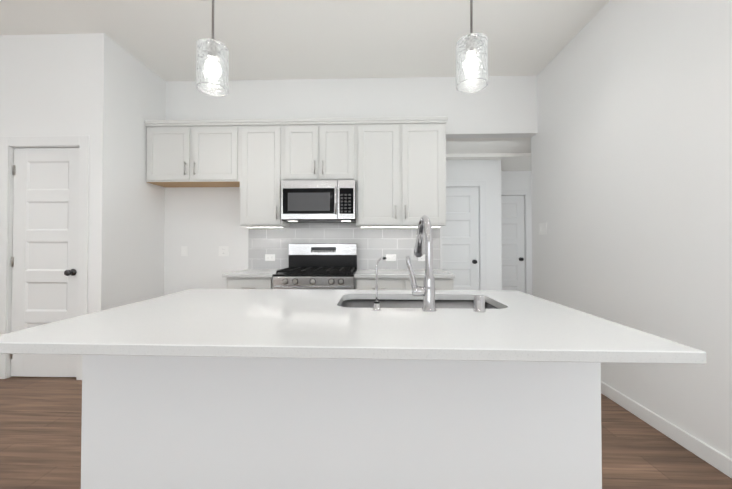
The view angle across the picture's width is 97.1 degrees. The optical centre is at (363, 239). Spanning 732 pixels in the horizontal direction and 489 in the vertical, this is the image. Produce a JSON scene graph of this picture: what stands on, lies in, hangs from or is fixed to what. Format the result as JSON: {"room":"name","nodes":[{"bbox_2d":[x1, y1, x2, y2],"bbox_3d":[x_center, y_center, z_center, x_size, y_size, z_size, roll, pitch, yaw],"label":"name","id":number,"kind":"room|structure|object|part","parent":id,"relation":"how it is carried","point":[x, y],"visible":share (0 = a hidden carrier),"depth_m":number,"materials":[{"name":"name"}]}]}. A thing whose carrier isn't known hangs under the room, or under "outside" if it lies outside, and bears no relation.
{"room":"kitchen","nodes":[
{"label":"kitchen","id":0,"kind":"room"},
{"bbox_2d":[0,0,609,170],"bbox_3d":[-0.588,-1.596,0.799,9.800,0.815,10.400,0,-1,2],"label":"ceiling","id":1,"kind":"structure","parent":0,"point":[297,39],"depth_m":2.89,"materials":[{"name":"white paint"}]},
{"bbox_2d":[196,0,228,95],"bbox_3d":[-0.676,-1.274,1.458,0.134,1.200,0.134,0,-1,2],"label":"pendant light","id":2,"kind":"object","parent":1,"relation":"hanging from","point":[212,66],"visible":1,"depth_m":1.40,"materials":[{"name":"clear glass"}]},
{"bbox_3d":[-0.676,-0.768,1.450,0.134,0.189,0.134,0,-1,2],"label":"lamp shade","id":3,"kind":"part","parent":2,"relation":"part of","materials":[{"name":"clear glass"}]},
{"bbox_3d":[-0.676,-1.342,1.459,0.124,1.064,0.124,0,-1,2],"label":"stem","id":4,"kind":"part","parent":2,"relation":"part of","materials":[{"name":"silver metal"}]},
{"bbox_2d":[456,0,487,92],"bbox_3d":[0.475,-1.274,1.422,0.134,1.200,0.134,0,-1,2],"label":"pendant light","id":5,"kind":"object","parent":1,"relation":"hanging from","point":[471,62],"visible":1,"depth_m":1.36,"materials":[{"name":"clear glass"}]},
{"bbox_3d":[0.475,-1.343,1.423,0.124,1.064,0.124,0,-1,2],"label":"stem","id":6,"kind":"part","parent":5,"relation":"part of","materials":[{"name":"silver metal"}]},
{"bbox_3d":[0.475,-0.768,1.414,0.134,0.189,0.134,0,-1,2],"label":"lamp shade","id":7,"kind":"part","parent":5,"relation":"part of","materials":[{"name":"clear glass"}]},
{"bbox_2d":[277,177,355,224],"bbox_3d":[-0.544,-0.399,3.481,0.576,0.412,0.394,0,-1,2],"label":"microwave","id":8,"kind":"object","parent":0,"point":[303,199],"depth_m":3.29,"materials":[{"name":"silver metal"}]},
{"bbox_2d":[337,177,356,222],"bbox_3d":[-0.165,-0.399,3.469,0.182,0.412,0.394,0,-1,2],"label":"control panel","id":9,"kind":"object","parent":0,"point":[346,186],"depth_m":3.28,"materials":[{"name":"silver metal"}]},
{"bbox_2d":[0,376,731,488],"bbox_3d":[-0.588,1.236,0.758,9.800,0.060,10.400,0,-1,2],"label":"floor","id":10,"kind":"structure","parent":0,"point":[40,430],"depth_m":1.90,"materials":[{"name":"brown wood"}]},
{"bbox_2d":[227,273,275,288],"bbox_3d":[-1.070,0.802,3.367,0.456,0.884,0.613,0,-1,2],"label":"base cabinet","id":11,"kind":"object","parent":10,"relation":"on","point":[232,282],"depth_m":3.07,"materials":[{"name":"white paint"}]},
{"bbox_2d":[222,269,279,276],"bbox_3d":[-1.080,0.343,3.359,0.478,0.031,0.645,0,-1,2],"label":"countertop","id":12,"kind":"structure","parent":11,"relation":"on","point":[248,272],"depth_m":3.11,"materials":[{"name":"white stone"}]},
{"bbox_2d":[273,244,356,289],"bbox_3d":[-0.458,0.641,3.300,0.758,1.203,0.704,0,-1,2],"label":"gas range","id":13,"kind":"object","parent":10,"relation":"on","point":[325,266],"visible":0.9,"depth_m":3.40,"materials":[{"name":"silver metal"}]},
{"bbox_2d":[81,355,601,488],"bbox_3d":[-0.092,0.776,1.550,1.860,0.882,0.801,0,-1,2],"label":"kitchen island","id":14,"kind":"object","parent":10,"relation":"on","point":[427,386],"depth_m":1.15,"materials":[{"name":"white paint"}]},
{"bbox_2d":[0,289,705,363],"bbox_3d":[-0.093,0.317,1.442,2.020,0.033,1.118,0,-1,2],"label":"island countertop","id":15,"kind":"structure","parent":14,"relation":"on","point":[469,326],"depth_m":1.05,"materials":[{"name":"white stone"}]},
{"bbox_2d":[340,299,497,308],"bbox_3d":[0.272,0.447,1.621,0.838,0.221,0.470,0,-1,2],"label":"sink","id":16,"kind":"object","parent":15,"relation":"in","point":[352,303],"depth_m":1.83,"materials":[{"name":"silver metal"}]},
{"bbox_2d":[354,277,454,289],"bbox_3d":[0.392,0.801,3.321,0.926,0.884,0.613,0,-1,2],"label":"base cabinet","id":17,"kind":"object","parent":10,"relation":"on","point":[391,279],"depth_m":3.03,"materials":[{"name":"white paint"}]},
{"bbox_2d":[354,269,453,276],"bbox_3d":[0.393,0.342,3.312,0.932,0.031,0.645,0,-1,2],"label":"countertop","id":18,"kind":"structure","parent":17,"relation":"on","point":[360,272],"depth_m":3.11,"materials":[{"name":"white stone"}]},
{"bbox_2d":[0,0,731,458],"bbox_3d":[-0.562,-0.399,0.801,9.750,3.210,10.340,0,-1,2],"label":"wall","id":19,"kind":"structure","parent":0,"point":[618,112],"depth_m":2.89,"materials":[{"name":"white paint"}]},
{"bbox_2d":[10,148,78,376],"bbox_3d":[-2.854,0.198,2.894,0.641,2.061,0.104,0,-1,2],"label":"pantry door","id":20,"kind":"structure","parent":19,"relation":"in","point":[44,261],"depth_m":2.92,"materials":[{"name":"white paint"}]},
{"bbox_2d":[0,136,89,379],"bbox_3d":[-2.852,0.156,2.939,0.827,2.162,0.136,0,-1,2],"label":"door frame","id":21,"kind":"structure","parent":19,"relation":"attached to","point":[82,143],"depth_m":2.88,"materials":[{"name":"white paint"}]},
{"bbox_2d":[181,246,187,255],"bbox_3d":[-2.056,0.130,3.718,0.075,0.115,0.008,0,-1,2],"label":"outlet","id":22,"kind":"object","parent":19,"relation":"attached to","point":[184,250],"visible":1,"depth_m":3.72,"materials":[{"name":"white plastic"}]},
{"bbox_2d":[145,121,240,186],"bbox_3d":[-1.796,-0.916,3.562,1.006,0.610,0.330,0,-1,2],"label":"upper cabinet","id":23,"kind":"object","parent":19,"relation":"attached to","point":[178,153],"depth_m":3.40,"materials":[{"name":"white paint"}]},
{"bbox_2d":[219,246,228,255],"bbox_3d":[-1.600,0.130,3.704,0.115,0.115,0.008,0,-1,2],"label":"outlet","id":24,"kind":"object","parent":19,"relation":"attached to","point":[223,250],"visible":1,"depth_m":3.70,"materials":[{"name":"white plastic"}]},
{"bbox_2d":[237,121,289,227],"bbox_3d":[-1.065,-0.684,3.536,0.457,1.075,0.330,0,-1,2],"label":"upper cabinet","id":25,"kind":"object","parent":19,"relation":"attached to","point":[262,142],"depth_m":3.38,"materials":[{"name":"white paint"}]},
{"bbox_2d":[265,254,274,260],"bbox_3d":[-1.061,0.203,3.679,0.115,0.075,0.008,0,-1,2],"label":"outlet","id":26,"kind":"object","parent":19,"relation":"attached to","point":[269,257],"visible":1,"depth_m":3.68,"materials":[{"name":"white plastic"}]},
{"bbox_2d":[285,121,356,176],"bbox_3d":[-0.453,-0.916,3.520,0.768,0.610,0.330,0,-1,2],"label":"upper cabinet","id":27,"kind":"object","parent":19,"relation":"attached to","point":[312,148],"depth_m":3.36,"materials":[{"name":"white paint"}]},
{"bbox_2d":[248,223,439,268],"bbox_3d":[-0.223,0.060,3.662,2.177,0.544,0.006,0,-1,2],"label":"backsplash","id":28,"kind":"structure","parent":19,"relation":"attached to","point":[374,244],"depth_m":3.66,"materials":[{"name":"grey tile"}]},
{"bbox_2d":[386,254,395,260],"bbox_3d":[0.314,0.202,3.636,0.115,0.075,0.008,0,-1,2],"label":"outlet","id":29,"kind":"object","parent":19,"relation":"attached to","point":[390,257],"visible":1,"depth_m":3.63,"materials":[{"name":"white plastic"}]},
{"bbox_2d":[353,117,447,226],"bbox_3d":[0.395,-0.684,3.490,0.929,1.075,0.330,0,-1,2],"label":"upper cabinet","id":30,"kind":"object","parent":19,"relation":"attached to","point":[372,172],"depth_m":3.33,"materials":[{"name":"white paint"}]},
{"bbox_2d":[418,254,424,260],"bbox_3d":[0.673,0.202,3.625,0.115,0.075,0.008,0,-1,2],"label":"outlet","id":31,"kind":"object","parent":19,"relation":"attached to","point":[421,258],"visible":0.58,"depth_m":3.62,"materials":[{"name":"white plastic"}]},
{"bbox_2d":[442,187,478,289],"bbox_3d":[1.331,0.245,4.683,0.703,2.019,0.104,0,-1,2],"label":"hall door","id":32,"kind":"structure","parent":19,"relation":"in","point":[460,245],"depth_m":4.71,"materials":[{"name":"white paint"}]},
{"bbox_2d":[446,180,486,289],"bbox_3d":[1.332,0.203,4.727,0.889,2.120,0.136,0,-1,2],"label":"door frame","id":33,"kind":"structure","parent":19,"relation":"attached to","point":[481,184],"depth_m":4.66,"materials":[{"name":"white paint"}]},
{"bbox_2d":[501,196,524,292],"bbox_3d":[2.392,0.256,5.480,0.704,2.019,0.104,0,-1,2],"label":"hall door","id":34,"kind":"structure","parent":19,"relation":"in","point":[513,243],"depth_m":5.50,"materials":[{"name":"white paint"}]},
{"bbox_2d":[501,190,531,294],"bbox_3d":[2.393,0.214,5.524,0.890,2.120,0.136,0,-1,2],"label":"door frame","id":35,"kind":"structure","parent":19,"relation":"attached to","point":[528,264],"depth_m":5.45,"materials":[{"name":"white paint"}]},
{"bbox_2d":[539,222,546,234],"bbox_3d":[1.944,-0.120,3.500,0.008,0.125,0.165,0,-1,2],"label":"light switch","id":36,"kind":"object","parent":19,"relation":"attached to","point":[542,228],"visible":1,"depth_m":3.50,"materials":[{"name":"white plastic"}]},
{"bbox_2d":[601,381,731,477],"bbox_3d":[1.823,1.143,-0.293,0.014,0.095,8.048,0,-1,2],"label":"baseboard","id":37,"kind":"structure","parent":19,"relation":"attached to","point":[718,460],"depth_m":1.95,"materials":[{"name":"white paint"}]}
]}

